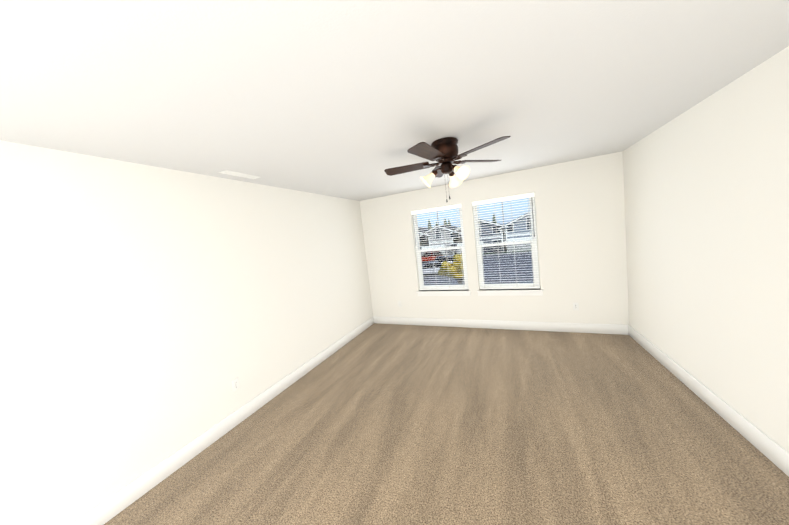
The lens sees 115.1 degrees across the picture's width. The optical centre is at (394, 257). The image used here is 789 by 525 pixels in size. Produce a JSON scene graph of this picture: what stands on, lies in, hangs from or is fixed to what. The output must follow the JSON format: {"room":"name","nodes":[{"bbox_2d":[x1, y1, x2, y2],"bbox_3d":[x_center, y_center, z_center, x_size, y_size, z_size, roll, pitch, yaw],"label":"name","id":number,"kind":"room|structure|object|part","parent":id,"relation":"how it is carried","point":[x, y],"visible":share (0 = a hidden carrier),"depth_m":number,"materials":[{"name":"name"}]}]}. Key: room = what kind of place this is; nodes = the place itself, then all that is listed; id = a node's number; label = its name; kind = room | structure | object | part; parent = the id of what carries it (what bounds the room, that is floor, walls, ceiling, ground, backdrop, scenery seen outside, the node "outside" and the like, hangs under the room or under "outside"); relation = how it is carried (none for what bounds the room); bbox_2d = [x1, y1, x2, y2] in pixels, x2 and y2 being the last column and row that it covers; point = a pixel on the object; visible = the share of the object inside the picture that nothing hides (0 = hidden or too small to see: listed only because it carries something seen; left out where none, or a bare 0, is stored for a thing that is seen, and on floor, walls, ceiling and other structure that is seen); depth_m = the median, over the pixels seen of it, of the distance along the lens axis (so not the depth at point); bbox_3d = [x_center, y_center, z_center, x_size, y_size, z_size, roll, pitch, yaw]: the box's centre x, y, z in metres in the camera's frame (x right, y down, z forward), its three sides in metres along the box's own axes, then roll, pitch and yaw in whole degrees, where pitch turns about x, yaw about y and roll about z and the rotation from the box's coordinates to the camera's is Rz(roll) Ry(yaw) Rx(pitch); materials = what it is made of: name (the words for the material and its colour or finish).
{"room":"empty bedroom","nodes":[
{"label":"empty bedroom","id":0,"kind":"room"},
{"bbox_2d":[0,140,372,524],"bbox_3d":[-1.665,0.417,2.628,0.160,2.440,5.520,-4,5,24],"label":"wall","id":1,"kind":"structure","parent":0,"point":[148,314],"depth_m":1.87,"materials":[{"name":"white paint"}]},
{"bbox_2d":[70,316,373,524],"bbox_3d":[-1.460,1.551,2.681,0.016,0.140,5.200,-4,5,24],"label":"baseboard","id":2,"kind":"structure","parent":1,"relation":"attached to","point":[110,508],"depth_m":2.13,"materials":[{"name":"white wood"}]},
{"bbox_2d":[231,378,239,391],"bbox_3d":[-1.574,1.261,2.486,0.008,0.115,0.070,-4,5,24],"label":"outlet","id":3,"kind":"object","parent":1,"relation":"attached to","point":[234,384],"visible":1,"depth_m":2.48,"materials":[{"name":"white plastic"}]},
{"bbox_2d":[0,0,788,200],"bbox_3d":[0.072,-1.032,1.674,4.300,0.200,5.520,-4,5,24],"label":"ceiling","id":4,"kind":"structure","parent":0,"point":[351,99],"depth_m":1.23,"materials":[{"name":"white paint"}]},
{"bbox_2d":[219,170,259,178],"bbox_3d":[-1.515,-0.815,2.470,0.110,0.008,0.360,-4,5,24],"label":"ceiling vent","id":5,"kind":"object","parent":4,"relation":"in","point":[228,172],"visible":1,"depth_m":2.45,"materials":[{"name":"white metal"}]},
{"bbox_2d":[384,136,510,201],"bbox_3d":[0.435,-0.748,2.208,1.077,0.524,1.088,-4,5,24],"label":"ceiling fan","id":6,"kind":"object","parent":4,"relation":"hanging from","point":[443,152],"visible":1,"depth_m":2.12,"materials":[{"name":"brown wood"}]},
{"bbox_3d":[0.115,-0.818,2.310,0.415,0.033,0.144,-5,5,17],"label":"blade","id":7,"kind":"part","parent":6,"relation":"part of","materials":[{"name":"brown wood"}]},
{"bbox_3d":[0.252,-0.802,1.916,0.144,0.033,0.415,-3,5,35],"label":"blade","id":8,"kind":"part","parent":6,"relation":"part of","materials":[{"name":"brown wood"}]},
{"bbox_3d":[0.447,-0.874,2.559,0.144,0.033,0.415,-6,4,-1],"label":"blade","id":9,"kind":"part","parent":6,"relation":"part of","materials":[{"name":"brown wood"}]},
{"bbox_3d":[0.787,-0.893,2.318,0.415,0.033,0.144,-8,5,-19],"label":"blade","id":10,"kind":"part","parent":6,"relation":"part of","materials":[{"name":"brown wood"}]},
{"bbox_3d":[0.667,-0.848,1.920,0.144,0.033,0.415,-10,6,-37],"label":"blade","id":11,"kind":"part","parent":6,"relation":"part of","materials":[{"name":"brown wood"}]},
{"bbox_2d":[104,323,788,524],"bbox_3d":[0.361,1.585,1.880,4.300,0.200,5.520,-4,5,24],"label":"floor","id":12,"kind":"structure","parent":0,"point":[385,424],"depth_m":1.92,"materials":[{"name":"carpet"}]},
{"bbox_2d":[359,151,628,324],"bbox_3d":[1.294,-0.034,4.211,3.980,2.440,0.160,-4,5,24],"label":"wall","id":13,"kind":"structure","parent":0,"point":[580,226],"depth_m":3.71,"materials":[{"name":"white paint"}]},
{"bbox_2d":[413,208,468,288],"bbox_3d":[0.817,-0.152,4.454,0.890,1.460,0.075,-4,5,24],"label":"window","id":14,"kind":"structure","parent":13,"relation":"in","point":[420,272],"depth_m":4.48,"materials":[{"name":"white plastic"}]},
{"bbox_2d":[411,204,468,289],"bbox_3d":[0.782,-0.148,4.376,0.884,1.441,0.067,-4,5,24],"label":"window blind","id":15,"kind":"object","parent":14,"relation":"attached to","point":[448,207],"visible":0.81,"depth_m":4.35,"materials":[{"name":"white plastic"}]},
{"bbox_2d":[456,209,463,288],"bbox_3d":[1.101,-0.151,4.214,0.002,1.386,0.002,-4,5,24],"label":"blind cord","id":16,"kind":"object","parent":15,"relation":"attached to","point":[456,209],"depth_m":4.24,"materials":[{"name":"white fabric"}]},
{"bbox_2d":[421,249,463,284],"bbox_3d":[0.867,0.183,4.509,0.798,0.684,0.002,-4,5,24],"label":"screen","id":17,"kind":"object","parent":14,"relation":"attached to","point":[444,267],"depth_m":4.50,"materials":[{"name":"grey metal"}]},
{"bbox_2d":[416,289,470,295],"bbox_3d":[0.863,0.626,4.427,0.960,0.087,0.117,-4,5,24],"label":"window sill","id":18,"kind":"structure","parent":13,"relation":"attached to","point":[444,293],"depth_m":4.38,"materials":[{"name":"white wood"}]},
{"bbox_2d":[374,316,627,334],"bbox_3d":[1.384,1.116,4.221,3.948,0.140,0.016,-4,5,24],"label":"baseboard","id":19,"kind":"structure","parent":13,"relation":"attached to","point":[621,329],"depth_m":3.98,"materials":[{"name":"white wood"}]},
{"bbox_2d":[473,197,539,287],"bbox_3d":[1.776,-0.224,4.020,0.890,1.460,0.075,-4,5,24],"label":"window","id":20,"kind":"structure","parent":13,"relation":"in","point":[519,284],"depth_m":3.98,"materials":[{"name":"white plastic"}]},
{"bbox_2d":[472,192,539,288],"bbox_3d":[1.742,-0.219,3.943,0.884,1.441,0.067,-4,5,24],"label":"window blind","id":21,"kind":"object","parent":20,"relation":"attached to","point":[507,198],"visible":1,"depth_m":3.91,"materials":[{"name":"white plastic"}]},
{"bbox_2d":[478,205,484,285],"bbox_3d":[1.413,-0.175,4.073,0.002,1.386,0.002,-4,5,24],"label":"blind cord","id":22,"kind":"object","parent":21,"relation":"attached to","point":[478,205],"depth_m":4.09,"materials":[{"name":"white fabric"}]},
{"bbox_2d":[494,203,500,283],"bbox_3d":[1.635,-0.191,3.973,0.002,1.386,0.002,-4,5,24],"label":"blind cord","id":23,"kind":"object","parent":21,"relation":"attached to","point":[494,203],"depth_m":3.99,"materials":[{"name":"white fabric"}]},
{"bbox_2d":[510,200,516,284],"bbox_3d":[1.846,-0.207,3.878,0.002,1.386,0.002,-4,5,24],"label":"blind cord","id":24,"kind":"object","parent":21,"relation":"attached to","point":[513,242],"depth_m":3.90,"materials":[{"name":"white fabric"}]},
{"bbox_2d":[528,200,533,285],"bbox_3d":[2.060,-0.223,3.781,0.002,1.386,0.002,-4,5,24],"label":"blind cord","id":25,"kind":"object","parent":21,"relation":"attached to","point":[528,200],"depth_m":3.81,"materials":[{"name":"white fabric"}]},
{"bbox_2d":[482,243,533,283],"bbox_3d":[1.826,0.112,4.075,0.798,0.684,0.002,-4,5,24],"label":"screen","id":26,"kind":"object","parent":20,"relation":"attached to","point":[501,266],"depth_m":4.07,"materials":[{"name":"grey metal"}]},
{"bbox_2d":[477,288,543,295],"bbox_3d":[1.822,0.554,3.993,0.960,0.087,0.117,-4,5,24],"label":"window sill","id":27,"kind":"structure","parent":13,"relation":"attached to","point":[511,292],"depth_m":3.94,"materials":[{"name":"white wood"}]},
{"bbox_2d":[573,303,578,309],"bbox_3d":[2.624,0.708,3.625,0.070,0.115,0.008,-4,5,24],"label":"outlet","id":28,"kind":"object","parent":13,"relation":"attached to","point":[576,305],"visible":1,"depth_m":3.62,"materials":[{"name":"white plastic"}]},
{"bbox_2d":[623,46,788,451],"bbox_3d":[2.098,0.136,0.926,0.160,2.440,5.520,-4,5,24],"label":"wall","id":29,"kind":"structure","parent":0,"point":[706,189],"depth_m":1.83,"materials":[{"name":"white paint"}]},
{"bbox_2d":[628,325,788,476],"bbox_3d":[2.144,1.282,1.052,0.016,0.140,5.200,-4,5,24],"label":"baseboard","id":30,"kind":"structure","parent":29,"relation":"attached to","point":[773,451],"depth_m":1.92,"materials":[{"name":"white wood"}]},
{"label":"outside","id":31,"kind":"structure","parent":0,"visible":0},
{"bbox_3d":[23.883,-6.239,108.715,280.000,0.500,300.000,-4,5,24],"label":"ground","id":32,"kind":"structure","parent":31,"visible":0},
{"bbox_2d":[418,227,430,249],"bbox_3d":[5.008,-3.629,57.052,10.400,6.510,12.930,-4,5,24],"label":"house","id":33,"kind":"structure","parent":32,"relation":"on","point":[422,230],"depth_m":50.38,"materials":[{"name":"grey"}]},
{"bbox_2d":[419,225,461,256],"bbox_3d":[11.084,-3.933,54.324,9.900,6.210,12.930,-4,5,24],"label":"house","id":34,"kind":"structure","parent":32,"relation":"on","point":[447,238],"depth_m":48.69,"materials":[{"name":"grey"}]},
{"bbox_2d":[438,254,463,283],"bbox_3d":[4.190,1.310,16.903,2.690,3.169,2.532,-4,5,24],"label":"tree","id":35,"kind":"object","parent":32,"relation":"on","point":[450,267],"depth_m":16.43,"materials":[{"name":"yellow plant"}]},
{"bbox_2d":[422,253,533,284],"bbox_3d":[-4.881,2.753,31.432,110.000,0.020,36.000,-4,5,24],"label":"ground","id":36,"kind":"structure","parent":32,"relation":"on","point":[499,265],"depth_m":26.61,"materials":[{"name":"grey asphalt"}]},
{"bbox_2d":[422,261,440,273],"bbox_3d":[4.146,1.248,28.730,4.520,1.412,1.840,-5,5,10],"label":"sedan","id":37,"kind":"object","parent":36,"relation":"on","point":[429,264],"depth_m":27.91,"materials":[{"name":"white paint"}]},
{"bbox_2d":[421,251,442,260],"bbox_3d":[5.743,-0.087,41.785,4.620,1.672,1.890,-5,5,16],"label":"suv","id":38,"kind":"object","parent":36,"relation":"on","point":[429,257],"depth_m":40.89,"materials":[{"name":"red paint"}]},
{"bbox_2d":[426,256,453,265],"bbox_3d":[6.019,0.679,31.660,4.620,1.672,1.890,-6,4,4],"label":"hatchback car","id":39,"kind":"object","parent":36,"relation":"on","point":[449,259],"depth_m":30.81,"materials":[{"name":"grey paint"}]},
{"bbox_2d":[449,219,508,253],"bbox_3d":[17.724,-4.578,51.304,10.400,6.510,12.930,-4,5,24],"label":"house","id":40,"kind":"structure","parent":32,"relation":"on","point":[492,236],"depth_m":45.08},
{"bbox_2d":[482,251,531,255],"bbox_3d":[2.751,0.513,48.687,110.000,0.100,2.000,-4,5,24],"label":"sidewalk","id":41,"kind":"structure","parent":32,"relation":"on","point":[509,252],"depth_m":40.99,"materials":[{"name":"concrete"}]},
{"bbox_2d":[498,212,531,251],"bbox_3d":[25.431,-5.154,47.820,9.900,6.510,12.930,-4,5,24],"label":"house","id":42,"kind":"structure","parent":32,"relation":"on","point":[511,239],"depth_m":43.09,"materials":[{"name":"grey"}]}
]}

